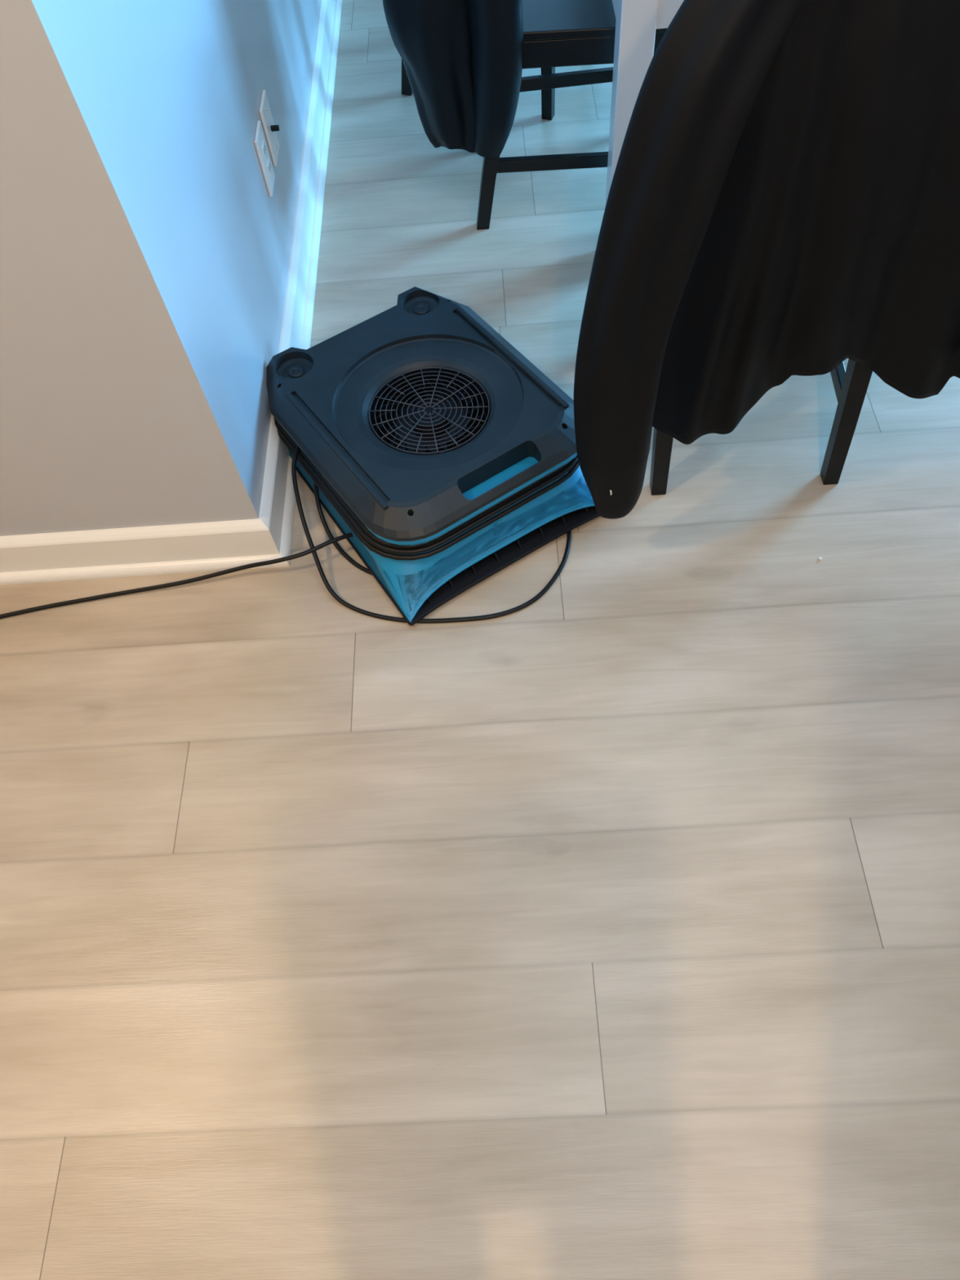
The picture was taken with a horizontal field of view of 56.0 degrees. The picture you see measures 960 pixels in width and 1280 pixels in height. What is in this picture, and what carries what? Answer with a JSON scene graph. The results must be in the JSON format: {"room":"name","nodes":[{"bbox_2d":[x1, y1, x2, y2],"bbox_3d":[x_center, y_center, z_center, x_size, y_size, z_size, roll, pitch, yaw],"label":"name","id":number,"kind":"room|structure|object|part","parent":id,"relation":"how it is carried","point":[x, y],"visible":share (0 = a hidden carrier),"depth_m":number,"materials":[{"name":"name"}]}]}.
{"room":"dining room","nodes":[
{"label":"dining room","id":0,"kind":"room"},
{"bbox_2d":[0,0,264,536],"bbox_3d":[-1.759,-0.789,0.840,2.523,2.500,0.120,-4,59,2],"label":"wall","id":1,"kind":"structure","parent":0,"point":[119,408],"depth_m":1.36,"materials":[{"name":"grey paint"}]},
{"bbox_2d":[0,518,279,572],"bbox_3d":[-1.670,-0.119,1.826,2.541,0.113,0.018,-4,59,2],"label":"baseboard","id":2,"kind":"structure","parent":1,"relation":"attached to","point":[247,537],"depth_m":1.76,"materials":[{"name":"white paint"}]},
{"bbox_2d":[0,554,289,585],"bbox_3d":[-1.658,-0.081,1.856,2.557,0.021,0.016,-4,59,2],"label":"trim","id":3,"kind":"structure","parent":1,"relation":"attached to","point":[223,563],"depth_m":1.81,"materials":[{"name":"white paint"}]},
{"bbox_2d":[75,0,319,470],"bbox_3d":[-0.628,-2.617,1.847,0.120,2.500,3.974,-4,59,2],"label":"wall","id":4,"kind":"structure","parent":0,"point":[187,79],"depth_m":1.64,"materials":[{"name":"grey paint"}]},
{"bbox_2d":[253,120,275,197],"bbox_3d":[-0.461,-1.034,1.941,0.009,0.125,0.080,-4,59,2],"label":"wall socket","id":5,"kind":"object","parent":4,"relation":"attached to","point":[260,141],"visible":1,"depth_m":1.93,"materials":[{"name":"white paint"}]},
{"bbox_2d":[262,139,266,160],"bbox_3d":[-0.460,-1.044,1.924,0.003,0.028,0.032,-4,59,2],"label":"socket","id":6,"kind":"object","parent":5,"relation":"attached to","point":[264,144],"depth_m":1.92,"materials":[{"name":"white plastic"}]},
{"bbox_2d":[266,158,271,177],"bbox_3d":[-0.457,-1.023,1.958,0.003,0.028,0.032,-4,59,2],"label":"socket","id":7,"kind":"object","parent":5,"relation":"attached to","point":[268,162],"depth_m":1.95,"materials":[{"name":"white plastic"}]},
{"bbox_2d":[258,89,279,166],"bbox_3d":[-0.458,-1.135,2.001,0.024,0.125,0.085,-4,59,2],"label":"outlet","id":8,"kind":"object","parent":4,"relation":"attached to","point":[270,129],"visible":1,"depth_m":1.99,"materials":[{"name":"white paint"}]},
{"bbox_2d":[258,0,335,553],"bbox_3d":[-0.479,-1.950,2.831,0.018,0.113,4.112,-4,59,2],"label":"baseboard","id":9,"kind":"structure","parent":4,"relation":"attached to","point":[277,462],"depth_m":2.20,"materials":[{"name":"white paint"}]},
{"bbox_2d":[279,0,342,565],"bbox_3d":[-0.458,-1.921,2.865,0.016,0.021,4.128,-4,59,2],"label":"trim","id":10,"kind":"structure","parent":4,"relation":"attached to","point":[290,499],"depth_m":2.32,"materials":[{"name":"white paint"}]},
{"bbox_2d":[0,0,959,1279],"bbox_3d":[0.258,-0.212,1.800,6.400,0.001,8.200,-4,59,2],"label":"floor","id":11,"kind":"structure","parent":0,"point":[606,926],"depth_m":1.47,"materials":[{"name":"brown wood"}]},
{"bbox_2d":[0,286,599,626],"bbox_3d":[-0.758,-0.075,1.681,2.052,0.199,0.733,-25,60,-10],"label":"fan","id":12,"kind":"object","parent":11,"relation":"on","point":[445,458],"visible":0.97,"depth_m":1.76,"materials":[{"name":"black plastic"}]},
{"bbox_3d":[-0.835,-0.208,1.806,2.035,0.130,0.497,-5,59,1],"label":"power cord","id":13,"kind":"part","parent":12,"relation":"part of","materials":[{"name":"black rubber"}]},
{"bbox_3d":[-0.113,-0.431,1.833,0.504,0.028,0.558,-31,62,-13],"label":"wound cord","id":14,"kind":"part","parent":12,"relation":"part of","materials":[{"name":"black rubber"}]},
{"bbox_2d":[426,507,588,604],"bbox_3d":[0.043,-0.186,1.771,0.355,0.020,0.243,-4,59,2],"label":"outlet","id":15,"kind":"object","parent":12,"relation":"attached to","point":[551,525],"depth_m":1.76,"materials":[{"name":"black plastic"}]},
{"bbox_2d":[401,59,555,119],"bbox_3d":[0.006,-1.957,2.303,0.534,0.960,0.425,16,62,14],"label":"dining chair","id":16,"kind":"object","parent":11,"relation":"on","point":[548,95],"visible":0.22,"depth_m":2.54,"materials":[{"name":"black wood"}]},
{"bbox_3d":[-0.231,-1.868,2.268,0.144,0.960,0.036,16,62,14],"label":"leg","id":17,"kind":"part","parent":16,"relation":"part of","materials":[{"name":"black wood"}]},
{"bbox_3d":[0.180,-1.601,2.382,0.036,0.438,0.036,16,62,14],"label":"leg","id":18,"kind":"part","parent":16,"relation":"part of","materials":[{"name":"black wood"}]},
{"bbox_2d":[473,0,667,230],"bbox_3d":[0.174,-1.476,2.003,0.534,0.960,0.425,-4,59,2],"label":"dining chair","id":19,"kind":"object","parent":11,"relation":"on","point":[557,33],"visible":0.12,"depth_m":1.98,"materials":[{"name":"black wood"}]},
{"bbox_2d":[382,0,523,158],"bbox_3d":[-0.101,-1.463,1.929,0.267,0.771,0.450,-18,59,-6],"label":"coat","id":20,"kind":"object","parent":19,"relation":"hanging from","point":[462,60],"visible":1,"depth_m":1.96,"materials":[{"name":"black fabric"}]},
{"bbox_3d":[-0.009,-1.316,1.921,0.144,0.960,0.036,-4,59,2],"label":"leg","id":21,"kind":"part","parent":19,"relation":"part of","materials":[{"name":"black wood"}]},
{"bbox_3d":[0.230,-1.463,2.027,0.426,0.018,0.425,-4,59,2],"label":"seat","id":22,"kind":"part","parent":19,"relation":"part of","materials":[{"name":"black wood"}]},
{"bbox_2d":[604,0,684,207],"bbox_3d":[0.758,-1.800,2.287,1.020,0.730,1.570,-4,59,2],"label":"dining table","id":23,"kind":"object","parent":11,"relation":"on","point":[637,22],"visible":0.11,"depth_m":1.81,"materials":[{"name":"white paint"}]},
{"bbox_3d":[0.320,-1.131,1.937,0.070,0.700,0.073,-4,59,2],"label":"leg","id":24,"kind":"part","parent":23,"relation":"part of","materials":[{"name":"white paint"}]},
{"bbox_2d":[649,359,872,495],"bbox_3d":[0.501,-0.739,1.537,0.425,0.960,0.534,-3,59,2],"label":"dining chair","id":25,"kind":"object","parent":11,"relation":"on","point":[851,385],"visible":0.1,"depth_m":1.74,"materials":[{"name":"black wood"}]},
{"bbox_3d":[0.333,-0.568,1.447,0.036,0.960,0.144,-3,59,2],"label":"leg","id":26,"kind":"part","parent":25,"relation":"part of","materials":[{"name":"black wood"}]},
{"bbox_2d":[573,0,959,519],"bbox_3d":[0.522,-0.566,1.304,0.799,0.863,0.231,-9,59,-1],"label":"coat","id":27,"kind":"object","parent":25,"relation":"hanging from","point":[783,202],"visible":1,"depth_m":1.20,"materials":[{"name":"black fabric"}]},
{"bbox_3d":[0.678,-0.587,1.432,0.036,0.960,0.144,-3,59,2],"label":"leg","id":28,"kind":"part","parent":25,"relation":"part of","materials":[{"name":"black wood"}]}
]}

